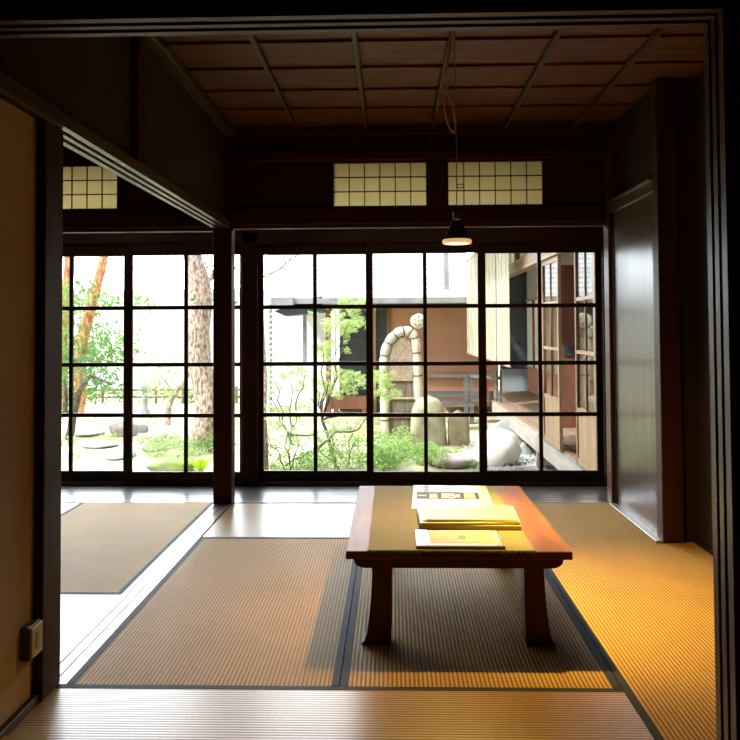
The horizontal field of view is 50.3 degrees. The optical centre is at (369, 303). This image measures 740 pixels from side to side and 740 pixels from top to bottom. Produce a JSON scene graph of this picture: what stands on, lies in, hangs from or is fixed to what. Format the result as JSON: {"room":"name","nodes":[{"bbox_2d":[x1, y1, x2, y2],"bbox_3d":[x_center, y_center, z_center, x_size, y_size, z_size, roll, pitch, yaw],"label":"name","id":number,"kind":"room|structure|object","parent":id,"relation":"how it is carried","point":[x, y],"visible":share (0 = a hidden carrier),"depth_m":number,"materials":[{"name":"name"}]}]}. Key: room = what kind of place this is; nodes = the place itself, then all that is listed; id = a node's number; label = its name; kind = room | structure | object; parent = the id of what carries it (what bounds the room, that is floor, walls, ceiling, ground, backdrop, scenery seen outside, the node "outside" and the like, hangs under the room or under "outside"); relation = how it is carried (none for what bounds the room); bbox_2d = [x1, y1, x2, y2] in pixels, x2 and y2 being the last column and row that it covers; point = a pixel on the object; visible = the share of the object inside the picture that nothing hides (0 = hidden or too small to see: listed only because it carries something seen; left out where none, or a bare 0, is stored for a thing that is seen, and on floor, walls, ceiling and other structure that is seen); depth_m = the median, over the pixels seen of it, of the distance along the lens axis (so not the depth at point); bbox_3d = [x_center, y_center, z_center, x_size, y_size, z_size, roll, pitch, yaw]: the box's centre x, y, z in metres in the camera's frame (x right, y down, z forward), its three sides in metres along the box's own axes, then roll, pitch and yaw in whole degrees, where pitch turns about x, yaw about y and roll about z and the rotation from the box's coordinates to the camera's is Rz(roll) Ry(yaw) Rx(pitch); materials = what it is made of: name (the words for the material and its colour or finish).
{"room":"japanese tatami room","nodes":[
{"label":"japanese tatami room","id":0,"kind":"room"},
{"bbox_2d":[0,36,224,726],"bbox_3d":[-1.194,-0.059,1.054,0.077,2.680,9.234,0,-2,2],"label":"wall","id":1,"kind":"structure","parent":0,"point":[18,129],"depth_m":2.62,"materials":[{"name":"beige paint"}]},
{"bbox_2d":[0,694,38,739],"bbox_3d":[-1.200,1.221,-0.487,0.023,0.030,6.230,0,-2,2],"label":"baseboard","id":2,"kind":"structure","parent":1,"relation":"attached to","point":[32,701],"depth_m":2.49,"materials":[{"name":"brown wood"}]},
{"bbox_2d":[20,618,42,661],"bbox_3d":[-1.104,1.101,2.583,0.041,0.108,0.090,0,-2,2],"label":"wall outlet","id":3,"kind":"object","parent":1,"relation":"attached to","point":[31,634],"visible":1,"depth_m":2.55,"materials":[{"name":"grey"}]},
{"bbox_2d":[32,120,62,701],"bbox_3d":[-1.137,0.353,2.727,0.090,1.957,0.145,0,-2,2],"label":"wooden post","id":4,"kind":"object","parent":1,"relation":"attached to","point":[49,138],"depth_m":2.69,"materials":[{"name":"brown wood"}]},
{"bbox_2d":[0,71,229,227],"bbox_3d":[-1.107,-0.620,3.793,0.123,0.050,3.679,0,-2,2],"label":"trim","id":5,"kind":"structure","parent":1,"relation":"attached to","point":[77,137],"depth_m":3.26,"materials":[{"name":"brown wood"}]},
{"bbox_2d":[130,36,145,164],"bbox_3d":[-1.070,-0.984,3.648,0.035,0.678,0.110,0,-2,2],"label":"trim","id":6,"kind":"structure","parent":1,"relation":"attached to","point":[137,126],"depth_m":3.60,"materials":[{"name":"brown wood"}]},
{"bbox_2d":[59,504,229,683],"bbox_3d":[-1.083,1.402,4.167,0.123,0.055,2.810,0,-2,2],"label":"trim","id":7,"kind":"structure","parent":1,"relation":"attached to","point":[83,648],"depth_m":3.60,"materials":[{"name":"brown wood"}]},
{"bbox_2d":[146,36,233,135],"bbox_3d":[-1.052,-1.285,3.811,0.065,0.055,3.679,0,-2,2],"label":"trim","id":8,"kind":"structure","parent":1,"relation":"attached to","point":[158,46],"depth_m":4.42,"materials":[{"name":"brown wood"}]},
{"bbox_2d":[213,136,234,503],"bbox_3d":[-1.044,0.078,5.672,0.133,2.680,0.120,0,-2,2],"label":"pillar","id":9,"kind":"structure","parent":1,"relation":"attached to","point":[223,238],"depth_m":5.61,"materials":[{"name":"brown wood"}]},
{"bbox_2d":[61,500,609,502],"bbox_3d":[-1.331,1.448,5.665,6.195,0.055,0.058,0,-2,2],"label":"trim","id":10,"kind":"structure","parent":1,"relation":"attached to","point":[86,501],"depth_m":5.64,"materials":[{"name":"brown wood"}]},
{"bbox_2d":[61,360,557,470],"bbox_3d":[-2.320,2.469,23.209,38.000,0.200,33.610,0,-2,2],"label":"ground","id":11,"kind":"structure","parent":0,"point":[88,459],"depth_m":12.02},
{"bbox_2d":[62,257,97,405],"bbox_3d":[-6.226,0.091,16.347,1.162,4.190,1.229,0,-2,2],"label":"pine tree","id":12,"kind":"object","parent":11,"relation":"on","point":[66,270],"visible":0.14,"depth_m":16.57,"materials":[{"name":"green plant"}]},
{"bbox_2d":[74,430,105,436],"bbox_3d":[-4.372,2.031,12.370,0.407,0.074,0.591,-1,-2,20],"label":"stepping stone","id":13,"kind":"object","parent":11,"relation":"on","point":[90,432],"visible":0.97,"depth_m":12.21,"materials":[{"name":"stone"}]},
{"bbox_2d":[62,339,122,439],"bbox_3d":[-4.133,1.286,11.825,1.179,1.544,0.799,0,-2,2],"label":"shrub","id":14,"kind":"object","parent":11,"relation":"on","point":[76,395],"visible":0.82,"depth_m":11.80,"materials":[{"name":"green plant"}]},
{"bbox_2d":[82,441,119,448],"bbox_3d":[-3.794,1.995,11.133,0.483,0.071,0.502,-1,-2,29],"label":"stepping stone","id":15,"kind":"object","parent":11,"relation":"on","point":[92,445],"visible":1,"depth_m":10.99,"materials":[{"name":"stone"}]},
{"bbox_2d":[61,394,140,459],"bbox_3d":[-4.833,2.062,14.466,1.267,0.156,9.450,0,-2,-18],"label":"groundcover","id":16,"kind":"object","parent":11,"relation":"on","point":[113,434],"visible":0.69,"depth_m":11.48,"materials":[{"name":"green plant"}]},
{"bbox_2d":[62,257,154,412],"bbox_3d":[-5.328,-0.056,15.689,3.833,4.475,1.689,0,-2,2],"label":"pine tree","id":17,"kind":"object","parent":11,"relation":"on","point":[84,328],"visible":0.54,"depth_m":15.55,"materials":[{"name":"green plant"}]},
{"bbox_2d":[104,451,135,459],"bbox_3d":[-3.227,1.966,10.211,0.400,0.065,0.597,0,-2,2],"label":"stepping stone","id":18,"kind":"object","parent":11,"relation":"on","point":[117,455],"visible":0.65,"depth_m":10.06,"materials":[{"name":"stone"}]},
{"bbox_2d":[109,421,140,436],"bbox_3d":[-3.837,1.961,12.266,0.471,0.272,0.396,-1,-2,18],"label":"rock","id":19,"kind":"object","parent":11,"relation":"on","point":[117,427],"visible":0.58,"depth_m":12.12,"materials":[{"name":"grey stone"}]},
{"bbox_2d":[138,383,151,413],"bbox_3d":[-4.268,1.820,15.009,0.240,0.630,0.240,-1,-2,24],"label":"stone post","id":20,"kind":"object","parent":11,"relation":"on","point":[142,388],"visible":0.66,"depth_m":14.96,"materials":[{"name":"stone"}]},
{"bbox_2d":[68,386,239,403],"bbox_3d":[-5.567,2.097,17.898,6.918,0.541,1.113,0,-2,2],"label":"hedge","id":21,"kind":"object","parent":11,"relation":"on","point":[102,396],"visible":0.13,"depth_m":17.52,"materials":[{"name":"green plant"}]},
{"bbox_2d":[133,262,192,424],"bbox_3d":[-3.609,0.686,13.635,1.138,2.808,0.999,0,-2,2],"label":"slender tree","id":22,"kind":"object","parent":11,"relation":"on","point":[174,393],"visible":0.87,"depth_m":13.56,"materials":[{"name":"green plant"}]},
{"bbox_2d":[137,418,198,457],"bbox_3d":[-3.109,1.929,11.502,0.814,0.276,3.519,0,-2,-25],"label":"groundcover","id":23,"kind":"object","parent":11,"relation":"on","point":[164,443],"visible":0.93,"depth_m":10.61,"materials":[{"name":"green plant"}]},
{"bbox_2d":[146,457,194,470],"bbox_3d":[-2.300,1.893,9.210,0.605,0.173,0.512,0,-2,2],"label":"rock","id":24,"kind":"object","parent":11,"relation":"on","point":[172,463],"visible":0.66,"depth_m":9.05,"materials":[{"name":"stone"}]},
{"bbox_2d":[179,457,212,470],"bbox_3d":[-1.943,1.837,8.996,0.444,0.196,0.495,0,-2,2],"label":"fern","id":25,"kind":"object","parent":11,"relation":"on","point":[201,464],"visible":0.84,"depth_m":8.97,"materials":[{"name":"green plant"}]},
{"bbox_2d":[68,288,332,388],"bbox_3d":[-10.134,0.997,21.406,18.500,2.720,0.450,0,-2,2],"label":"wall","id":26,"kind":"structure","parent":11,"relation":"on","point":[171,325],"depth_m":21.16,"materials":[{"name":"white paint"}]},
{"bbox_2d":[183,255,237,447],"bbox_3d":[-2.732,0.176,11.392,2.399,3.955,1.388,0,-2,-10],"label":"pine tree","id":27,"kind":"object","parent":11,"relation":"on","point":[199,286],"visible":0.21,"depth_m":11.04,"materials":[{"name":"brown plant"}]},
{"bbox_2d":[191,434,237,454],"bbox_3d":[-2.100,1.898,11.047,0.613,0.281,1.823,0,-2,-5],"label":"groundcover","id":28,"kind":"object","parent":11,"relation":"on","point":[208,446],"visible":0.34,"depth_m":10.45,"materials":[{"name":"green plant"}]},
{"bbox_2d":[264,419,268,469],"bbox_3d":[-1.200,1.628,8.987,0.112,0.622,0.106,0,-2,2],"label":"tree stump","id":29,"kind":"object","parent":11,"relation":"on","point":[266,460],"visible":0.32,"depth_m":8.95,"materials":[{"name":"brown wood"}]},
{"bbox_2d":[264,255,297,418],"bbox_3d":[-1.494,0.486,13.535,0.857,3.185,0.354,0,-2,2],"label":"tree","id":30,"kind":"object","parent":11,"relation":"on","point":[289,260],"visible":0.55,"depth_m":13.48,"materials":[{"name":"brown plant"}]},
{"bbox_2d":[264,417,321,469],"bbox_3d":[-0.983,1.674,9.264,0.961,0.703,1.130,0,-2,2],"label":"bush","id":31,"kind":"object","parent":11,"relation":"on","point":[301,457],"visible":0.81,"depth_m":9.22,"materials":[{"name":"green plant"}]},
{"bbox_2d":[264,359,323,465],"bbox_3d":[-0.976,1.311,9.565,0.928,1.291,1.313,0,-2,2],"label":"bush","id":32,"kind":"object","parent":11,"relation":"on","point":[288,407],"visible":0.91,"depth_m":9.50,"materials":[{"name":"green plant"}]},
{"bbox_2d":[292,417,381,469],"bbox_3d":[-0.423,1.702,9.279,1.197,0.729,1.147,-1,-2,20],"label":"bush","id":33,"kind":"object","parent":11,"relation":"on","point":[335,450],"visible":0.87,"depth_m":9.32,"materials":[{"name":"green plant"}]},
{"bbox_2d":[308,293,401,459],"bbox_3d":[-0.170,0.923,9.857,1.211,2.090,1.382,0,-2,2],"label":"maple tree","id":34,"kind":"object","parent":11,"relation":"on","point":[337,323],"visible":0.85,"depth_m":9.73,"materials":[{"name":"green plant"}]},
{"bbox_2d":[267,253,498,412],"bbox_3d":[-0.033,-0.243,16.945,5.262,4.822,5.244,0,-2,2],"label":"building","id":35,"kind":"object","parent":11,"relation":"on","point":[397,278],"visible":0.52,"depth_m":15.46,"materials":[{"name":"paint"}]},
{"bbox_2d":[379,314,422,436],"bbox_3d":[0.511,1.093,12.056,0.720,1.886,0.190,0,-2,2],"label":"arch","id":36,"kind":"object","parent":11,"relation":"on","point":[396,347],"visible":0.77,"depth_m":12.06,"materials":[{"name":"grey"}]},
{"bbox_2d":[366,424,449,470],"bbox_3d":[0.468,1.836,10.160,1.054,0.324,2.536,0,-2,2],"label":"groundcover","id":37,"kind":"object","parent":11,"relation":"on","point":[403,447],"visible":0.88,"depth_m":9.51,"materials":[{"name":"green plant"}]},
{"bbox_2d":[410,395,446,446],"bbox_3d":[0.840,1.655,11.134,0.531,0.733,0.386,0,-2,2],"label":"stone","id":38,"kind":"object","parent":11,"relation":"on","point":[437,435],"visible":0.8,"depth_m":10.97,"materials":[{"name":"stone"}]},
{"bbox_2d":[431,453,474,468],"bbox_3d":[0.996,1.889,9.479,0.530,0.164,0.627,0,-2,2],"label":"rock","id":39,"kind":"object","parent":11,"relation":"on","point":[456,460],"visible":0.8,"depth_m":9.25,"materials":[{"name":"grey stone"}]},
{"bbox_2d":[448,409,469,445],"bbox_3d":[1.268,1.751,11.139,0.323,0.536,0.264,0,-2,2],"label":"stone","id":40,"kind":"object","parent":11,"relation":"on","point":[458,427],"visible":0.85,"depth_m":11.02,"materials":[{"name":"stone"}]},
{"bbox_2d":[430,370,501,423],"bbox_3d":[1.712,1.577,13.400,1.312,0.953,0.485,-1,-2,30],"label":"wooden railing","id":41,"kind":"object","parent":11,"relation":"on","point":[473,395],"visible":0.73,"depth_m":13.48,"materials":[{"name":"wood"}]},
{"bbox_2d":[487,418,514,432],"bbox_3d":[1.965,1.831,11.165,0.475,0.438,0.486,-2,-2,41],"label":"rock","id":42,"kind":"object","parent":11,"relation":"on","point":[503,424],"visible":0.2,"depth_m":11.04,"materials":[{"name":"grey stone"}]},
{"bbox_2d":[468,445,536,469],"bbox_3d":[1.665,1.916,8.953,0.690,0.012,4.300,0,-2,2],"label":"gravel bed","id":43,"kind":"object","parent":11,"relation":"on","point":[530,458],"visible":0.14,"depth_m":9.51,"materials":[{"name":"gravel"}]},
{"bbox_2d":[474,428,521,466],"bbox_3d":[1.550,1.774,9.489,0.504,0.530,0.580,0,-2,-14],"label":"rock","id":44,"kind":"object","parent":43,"relation":"on","point":[503,446],"visible":0.73,"depth_m":9.29,"materials":[{"name":"white stone"}]},
{"bbox_2d":[461,443,555,470],"bbox_3d":[1.716,1.901,9.105,0.980,0.035,4.038,0,-2,2],"label":"gravel","id":45,"kind":"object","parent":43,"relation":"on","point":[530,466],"visible":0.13,"depth_m":9.36,"materials":[{"name":"gravel"}]},
{"bbox_2d":[491,253,593,469],"bbox_3d":[2.866,-0.279,10.865,3.290,4.500,9.020,0,-2,2],"label":"veranda wing","id":46,"kind":"object","parent":11,"relation":"on","point":[519,382],"visible":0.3,"depth_m":10.75,"materials":[{"name":"brown wood"}]},
{"bbox_2d":[465,253,477,356],"bbox_3d":[1.743,0.029,13.335,0.036,1.692,1.930,0,-2,2],"label":"bamboo blind","id":47,"kind":"object","parent":46,"relation":"hanging from","point":[471,262],"visible":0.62,"depth_m":13.26,"materials":[{"name":"brown wood"}]},
{"bbox_2d":[485,253,496,360],"bbox_3d":[1.771,-0.090,11.536,0.036,1.842,1.330,0,-2,2],"label":"bamboo blind","id":48,"kind":"object","parent":46,"relation":"hanging from","point":[490,265],"visible":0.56,"depth_m":11.42,"materials":[{"name":"brown wood"}]},
{"bbox_2d":[496,253,510,367],"bbox_3d":[1.734,-0.123,10.237,0.036,1.852,1.230,0,-2,2],"label":"bamboo blind","id":49,"kind":"object","parent":46,"relation":"hanging from","point":[502,259],"visible":0.68,"depth_m":10.16,"materials":[{"name":"brown wood"}]},
{"bbox_2d":[541,255,562,450],"bbox_3d":[1.899,0.492,8.198,0.032,1.930,0.840,0,-2,2],"label":"door","id":50,"kind":"structure","parent":46,"relation":"attached to","point":[552,425],"depth_m":8.17,"materials":[{"name":"brown wood"}]},
{"bbox_2d":[574,253,596,469],"bbox_3d":[1.857,0.449,6.729,0.032,1.930,0.700,0,-2,2],"label":"door","id":51,"kind":"structure","parent":46,"relation":"attached to","point":[586,446],"depth_m":6.74,"materials":[{"name":"brown wood"}]},
{"bbox_2d":[63,133,604,211],"bbox_3d":[-1.220,-0.965,5.718,6.445,0.590,0.030,0,-2,2],"label":"wall","id":52,"kind":"structure","parent":0,"point":[576,181],"depth_m":5.68,"materials":[{"name":"brown wood"}]},
{"bbox_2d":[63,164,118,210],"bbox_3d":[-2.159,-0.844,5.729,0.689,0.334,0.022,0,-2,2],"label":"window","id":53,"kind":"structure","parent":52,"relation":"in","point":[88,187],"depth_m":5.73,"materials":[{"name":"paper"}]},
{"bbox_2d":[63,227,212,233],"bbox_3d":[-2.776,-0.526,5.750,3.327,0.028,0.070,0,-2,2],"label":"trim","id":54,"kind":"structure","parent":52,"relation":"attached to","point":[181,229],"depth_m":5.69,"materials":[{"name":"brown wood"}]},
{"bbox_2d":[63,205,606,229],"bbox_3d":[-1.218,-0.616,5.697,6.445,0.128,0.070,0,-2,2],"label":"trim","id":55,"kind":"structure","parent":52,"relation":"attached to","point":[571,213],"depth_m":5.63,"materials":[{"name":"brown wood"}]},
{"bbox_2d":[332,160,427,207],"bbox_3d":[0.078,-0.859,5.665,0.687,0.334,0.022,0,-2,2],"label":"window","id":56,"kind":"structure","parent":52,"relation":"in","point":[365,184],"depth_m":5.67,"materials":[{"name":"paper"}]},
{"bbox_2d":[232,148,606,161],"bbox_3d":[0.502,-1.062,5.631,2.995,0.060,0.050,0,-2,2],"label":"trim","id":57,"kind":"structure","parent":52,"relation":"attached to","point":[599,152],"depth_m":5.61,"materials":[{"name":"brown wood"}]},
{"bbox_2d":[234,123,614,137],"bbox_3d":[0.516,-1.241,5.631,2.965,0.058,0.060,0,-2,2],"label":"trim","id":58,"kind":"structure","parent":52,"relation":"attached to","point":[582,127],"depth_m":5.61,"materials":[{"name":"brown wood"}]},
{"bbox_2d":[427,134,446,206],"bbox_3d":[0.487,-0.982,5.639,0.138,0.580,0.030,0,-2,2],"label":"trim","id":59,"kind":"structure","parent":52,"relation":"attached to","point":[436,168],"depth_m":5.62,"materials":[{"name":"brown wood"}]},
{"bbox_2d":[447,159,544,206],"bbox_3d":[0.902,-0.864,5.641,0.695,0.334,0.022,0,-2,2],"label":"window","id":60,"kind":"structure","parent":52,"relation":"in","point":[486,182],"depth_m":5.65,"materials":[{"name":"paper"}]},
{"bbox_2d":[61,486,607,505],"bbox_3d":[-1.229,1.449,5.993,6.380,0.040,0.598,0,-2,2],"label":"floor","id":61,"kind":"structure","parent":0,"point":[146,493],"depth_m":5.92,"materials":[{"name":"wood"}]},
{"bbox_2d":[65,227,603,233],"bbox_3d":[-1.018,0.173,6.340,6.800,3.370,0.120,0,-2,2],"label":"wall","id":62,"kind":"structure","parent":0,"point":[500,228],"depth_m":6.27,"materials":[{"name":"brown wood"}]},
{"bbox_2d":[61,244,123,480],"bbox_3d":[-2.391,0.469,6.353,0.970,1.895,0.028,0,-2,2],"label":"window","id":63,"kind":"structure","parent":62,"relation":"in","point":[88,250],"depth_m":6.34,"materials":[{"name":"brown wood"}]},
{"bbox_2d":[123,243,241,481],"bbox_3d":[-1.484,0.462,6.282,0.952,1.895,0.028,0,-2,2],"label":"window","id":64,"kind":"structure","parent":62,"relation":"in","point":[135,249],"depth_m":6.28,"materials":[{"name":"brown wood"}]},
{"bbox_2d":[242,233,258,483],"bbox_3d":[-0.945,0.436,6.295,0.125,2.000,0.130,0,-2,2],"label":"trim","id":65,"kind":"structure","parent":62,"relation":"attached to","point":[250,250],"depth_m":6.23,"materials":[{"name":"brown wood"}]},
{"bbox_2d":[259,243,373,480],"bbox_3d":[-0.426,0.456,6.296,0.918,1.895,0.028,0,-2,2],"label":"window","id":66,"kind":"structure","parent":62,"relation":"in","point":[346,248],"depth_m":6.29,"materials":[{"name":"brown wood"}]},
{"bbox_2d":[63,230,603,244],"bbox_3d":[-0.978,-0.521,6.319,5.690,0.085,0.120,0,-2,2],"label":"trim","id":67,"kind":"structure","parent":62,"relation":"attached to","point":[499,235],"depth_m":6.24,"materials":[{"name":"brown wood"}]},
{"bbox_2d":[61,480,606,485],"bbox_3d":[-0.967,1.446,6.258,5.690,0.080,0.125,0,-2,2],"label":"trim","id":68,"kind":"structure","parent":62,"relation":"attached to","point":[63,483],"depth_m":6.18,"materials":[{"name":"brown wood"}]},
{"bbox_2d":[366,242,487,481],"bbox_3d":[0.450,0.449,6.227,0.947,1.895,0.028,0,-2,2],"label":"window","id":69,"kind":"structure","parent":62,"relation":"in","point":[481,475],"depth_m":6.21,"materials":[{"name":"brown wood"}]},
{"bbox_2d":[485,241,603,480],"bbox_3d":[1.363,0.445,6.245,0.960,1.895,0.028,0,-2,2],"label":"window","id":70,"kind":"structure","parent":62,"relation":"in","point":[541,474],"depth_m":6.23,"materials":[{"name":"brown wood"}]},
{"bbox_2d":[600,230,606,483],"bbox_3d":[1.859,0.418,6.214,0.045,2.000,0.130,0,-2,2],"label":"trim","id":71,"kind":"structure","parent":62,"relation":"attached to","point":[602,241],"depth_m":6.17,"materials":[{"name":"brown wood"}]},
{"bbox_2d":[161,27,703,127],"bbox_3d":[-1.298,-1.330,3.857,6.400,0.030,3.754,0,-2,2],"label":"ceiling","id":72,"kind":"structure","parent":0,"point":[315,74],"depth_m":4.49,"materials":[{"name":"brown wood"}]},
{"bbox_2d":[247,34,297,130],"bbox_3d":[-0.575,-1.307,3.796,0.026,0.032,3.674,0,-2,2],"label":"trim","id":73,"kind":"structure","parent":72,"relation":"attached to","point":[252,37],"depth_m":4.46,"materials":[{"name":"brown wood"}]},
{"bbox_2d":[351,33,367,129],"bbox_3d":[-0.075,-1.310,3.781,0.026,0.032,3.674,0,-2,2],"label":"trim","id":74,"kind":"structure","parent":72,"relation":"attached to","point":[353,35],"depth_m":4.44,"materials":[{"name":"brown wood"}]},
{"bbox_2d":[431,31,455,128],"bbox_3d":[0.400,-1.313,3.768,0.026,0.032,3.674,0,-2,2],"label":"trim","id":75,"kind":"structure","parent":72,"relation":"attached to","point":[440,87],"depth_m":4.70,"materials":[{"name":"brown wood"}]},
{"bbox_2d":[442,31,471,244],"bbox_3d":[0.399,-0.802,3.615,0.134,1.058,0.134,0,-2,2],"label":"pendant lamp","id":76,"kind":"object","parent":72,"relation":"hanging from","point":[456,234],"visible":0.81,"depth_m":3.61,"materials":[{"name":"grey metal"}]},
{"bbox_2d":[504,29,563,127],"bbox_3d":[0.915,-1.316,3.753,0.026,0.032,3.674,0,-2,2],"label":"trim","id":77,"kind":"structure","parent":72,"relation":"attached to","point":[556,35],"depth_m":4.40,"materials":[{"name":"brown wood"}]},
{"bbox_2d":[573,28,666,126],"bbox_3d":[1.399,-1.319,3.739,0.026,0.032,3.674,0,-2,2],"label":"trim","id":78,"kind":"structure","parent":72,"relation":"attached to","point":[656,34],"depth_m":4.39,"materials":[{"name":"brown wood"}]},
{"bbox_2d":[615,70,712,550],"bbox_3d":[1.921,-0.079,0.965,0.615,2.680,9.234,0,-2,2],"label":"wall","id":79,"kind":"structure","parent":0,"point":[633,129],"depth_m":4.55,"materials":[{"name":"brown wood"}]},
{"bbox_2d":[604,123,615,502],"bbox_3d":[1.746,0.060,5.587,0.120,2.680,0.120,0,-2,2],"label":"trim","id":80,"kind":"structure","parent":79,"relation":"attached to","point":[609,135],"depth_m":5.55,"materials":[{"name":"brown wood"}]},
{"bbox_2d":[606,176,653,212],"bbox_3d":[1.717,-0.695,5.092,0.120,0.090,0.914,0,-2,2],"label":"trim","id":81,"kind":"structure","parent":79,"relation":"attached to","point":[645,187],"depth_m":5.01,"materials":[{"name":"brown wood"}]},
{"bbox_2d":[612,194,656,533],"bbox_3d":[1.718,0.363,5.081,0.036,2.020,0.874,0,-2,2],"label":"door","id":82,"kind":"structure","parent":79,"relation":"in","point":[632,241],"depth_m":5.05,"materials":[{"name":"brown wood"}]},
{"bbox_2d":[609,503,662,542],"bbox_3d":[1.708,1.377,5.001,0.100,0.012,0.974,0,-2,2],"label":"trim","id":83,"kind":"structure","parent":79,"relation":"attached to","point":[626,514],"depth_m":4.93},
{"bbox_2d":[650,79,683,542],"bbox_3d":[1.738,0.031,4.601,0.120,2.680,0.103,0,-2,2],"label":"trim","id":84,"kind":"structure","parent":79,"relation":"attached to","point":[663,103],"depth_m":4.56,"materials":[{"name":"black wood"}]},
{"bbox_2d":[737,17,739,133],"bbox_3d":[2.043,-0.220,1.785,2.415,0.910,0.078,0,-2,2],"label":"wall","id":85,"kind":"structure","parent":0,"point":[738,18],"depth_m":1.79,"materials":[{"name":"black paint"}]},
{"bbox_2d":[703,8,739,739],"bbox_3d":[0.823,0.338,1.808,0.032,2.010,0.110,0,-2,2],"label":"trim","id":86,"kind":"structure","parent":85,"relation":"attached to","point":[721,85],"depth_m":1.78,"materials":[{"name":"brown wood"}]},
{"bbox_3d":[-0.663,1.385,0.996,7.800,0.105,9.234,0,-2,2],"label":"floor","id":87,"kind":"structure","parent":0,"visible":0},
{"bbox_2d":[60,592,122,654],"bbox_3d":[-2.130,1.380,3.270,1.914,0.053,0.952,0,-2,2],"label":"mat","id":88,"kind":"object","parent":87,"relation":"on","point":[78,610],"visible":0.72,"depth_m":3.49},
{"bbox_2d":[61,502,212,591],"bbox_3d":[-1.612,1.419,4.688,0.960,0.053,1.907,0,-2,2],"label":"mat","id":89,"kind":"object","parent":87,"relation":"on","point":[106,547],"visible":0.73,"depth_m":4.67,"materials":[{"name":"beige wicker"}]},
{"bbox_2d":[67,538,356,685],"bbox_3d":[-0.555,1.384,3.702,0.957,0.053,1.907,0,-2,2],"label":"mat","id":90,"kind":"object","parent":87,"relation":"on","point":[245,612],"visible":0.94,"depth_m":3.34,"materials":[{"name":"beige wicker"}]},
{"bbox_2d":[202,502,355,538],"bbox_3d":[-0.023,1.423,5.119,1.920,0.053,0.952,0,-2,2],"label":"mat","id":91,"kind":"object","parent":87,"relation":"on","point":[241,520],"visible":0.33,"depth_m":5.05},
{"bbox_2d":[9,684,653,739],"bbox_3d":[-0.130,1.338,2.256,1.970,0.053,0.956,0,-2,2],"label":"mat","id":92,"kind":"object","parent":87,"relation":"on","point":[70,711],"visible":0.87,"depth_m":2.54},
{"bbox_2d":[1,727,47,739],"bbox_3d":[-1.015,1.309,2.240,0.205,0.012,0.395,0,-2,2],"label":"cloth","id":93,"kind":"object","parent":92,"relation":"on","point":[34,733],"visible":1,"depth_m":2.39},
{"bbox_2d":[340,566,620,687],"bbox_3d":[0.411,1.378,3.675,0.970,0.053,1.907,0,-2,2],"label":"mat","id":94,"kind":"object","parent":87,"relation":"on","point":[452,627],"visible":0.64,"depth_m":3.12,"materials":[{"name":"beige wicker"}]},
{"bbox_2d":[346,486,572,646],"bbox_3d":[0.364,1.161,3.652,0.870,0.380,1.256,0,-2,2],"label":"table","id":95,"kind":"object","parent":94,"relation":"on","point":[551,550],"visible":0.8,"depth_m":3.08,"materials":[{"name":"wood"}]},
{"bbox_2d":[367,486,535,556],"bbox_3d":[0.334,0.976,3.643,0.648,0.024,1.254,0,-2,2],"label":"table runner","id":96,"kind":"object","parent":95,"relation":"on","point":[394,522],"visible":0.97,"depth_m":3.31,"materials":[{"name":"fabric"}]},
{"bbox_2d":[412,485,492,508],"bbox_3d":[0.416,0.974,3.987,0.390,0.005,0.550,0,-2,4],"label":"leaflet","id":97,"kind":"object","parent":96,"relation":"on","point":[422,494],"visible":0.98,"depth_m":4.00,"materials":[{"name":"white"}]},
{"bbox_2d":[416,486,477,491],"bbox_3d":[0.409,0.979,4.163,0.320,0.001,0.140,0,-2,4],"label":"print","id":98,"kind":"object","parent":97,"relation":"on","point":[418,488],"depth_m":4.16},
{"bbox_2d":[417,492,479,498],"bbox_3d":[0.400,0.974,4.003,0.315,0.001,0.160,0,-2,4],"label":"print","id":99,"kind":"object","parent":97,"relation":"on","point":[420,495],"depth_m":4.00,"materials":[{"name":"brown"}]},
{"bbox_2d":[415,530,505,548],"bbox_3d":[0.359,0.945,3.169,0.346,0.015,0.240,0,-2,2],"label":"booklet","id":100,"kind":"object","parent":96,"relation":"on","point":[424,539],"visible":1,"depth_m":3.14,"materials":[{"name":"yellow"}]},
{"bbox_2d":[420,524,520,529],"bbox_3d":[0.438,0.952,3.474,0.430,0.018,0.270,0,-2,4],"label":"booklet","id":101,"kind":"object","parent":96,"relation":"on","point":[446,527],"visible":0.36,"depth_m":3.34,"materials":[{"name":"paper"}]},
{"bbox_2d":[417,508,519,524],"bbox_3d":[0.431,0.938,3.483,0.425,0.010,0.280,0,-2,1],"label":"booklet","id":102,"kind":"object","parent":101,"relation":"on","point":[419,510],"visible":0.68,"depth_m":3.35,"materials":[{"name":"white paper"}]},
{"bbox_2d":[423,505,519,522],"bbox_3d":[0.444,0.930,3.493,0.410,0.006,0.280,0,-2,4],"label":"booklet","id":103,"kind":"object","parent":102,"relation":"on","point":[511,507],"visible":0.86,"depth_m":3.36,"materials":[{"name":"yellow paper"}]},
{"bbox_2d":[424,505,517,520],"bbox_3d":[0.443,0.923,3.485,0.385,0.006,0.265,0,-2,2],"label":"booklet","id":104,"kind":"object","parent":103,"relation":"on","point":[433,512],"visible":1,"depth_m":3.46,"materials":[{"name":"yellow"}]},
{"bbox_2d":[533,503,713,594],"bbox_3d":[1.411,1.400,4.601,0.969,0.053,1.907,0,-2,2],"label":"mat","id":105,"kind":"object","parent":87,"relation":"on","point":[612,555],"visible":0.64,"depth_m":4.21,"materials":[{"name":"beige wicker"}]},
{"bbox_2d":[563,594,715,739],"bbox_3d":[1.355,1.343,2.690,0.969,0.053,1.911,0,-2,2],"label":"mat","id":106,"kind":"object","parent":87,"relation":"on","point":[659,649],"visible":0.81,"depth_m":3.00,"materials":[{"name":"beige wicker"}]},
{"bbox_3d":[-0.648,-0.173,1.860,7.800,2.950,0.080,0,-2,2],"label":"wall","id":107,"kind":"structure","parent":0,"visible":0},
{"bbox_2d":[0,0,736,38],"bbox_3d":[-0.125,-0.686,1.865,1.948,0.050,0.110,0,-2,2],"label":"ceiling beam","id":108,"kind":"structure","parent":107,"relation":"attached to","point":[18,18],"depth_m":1.83,"materials":[{"name":"brown wood"}]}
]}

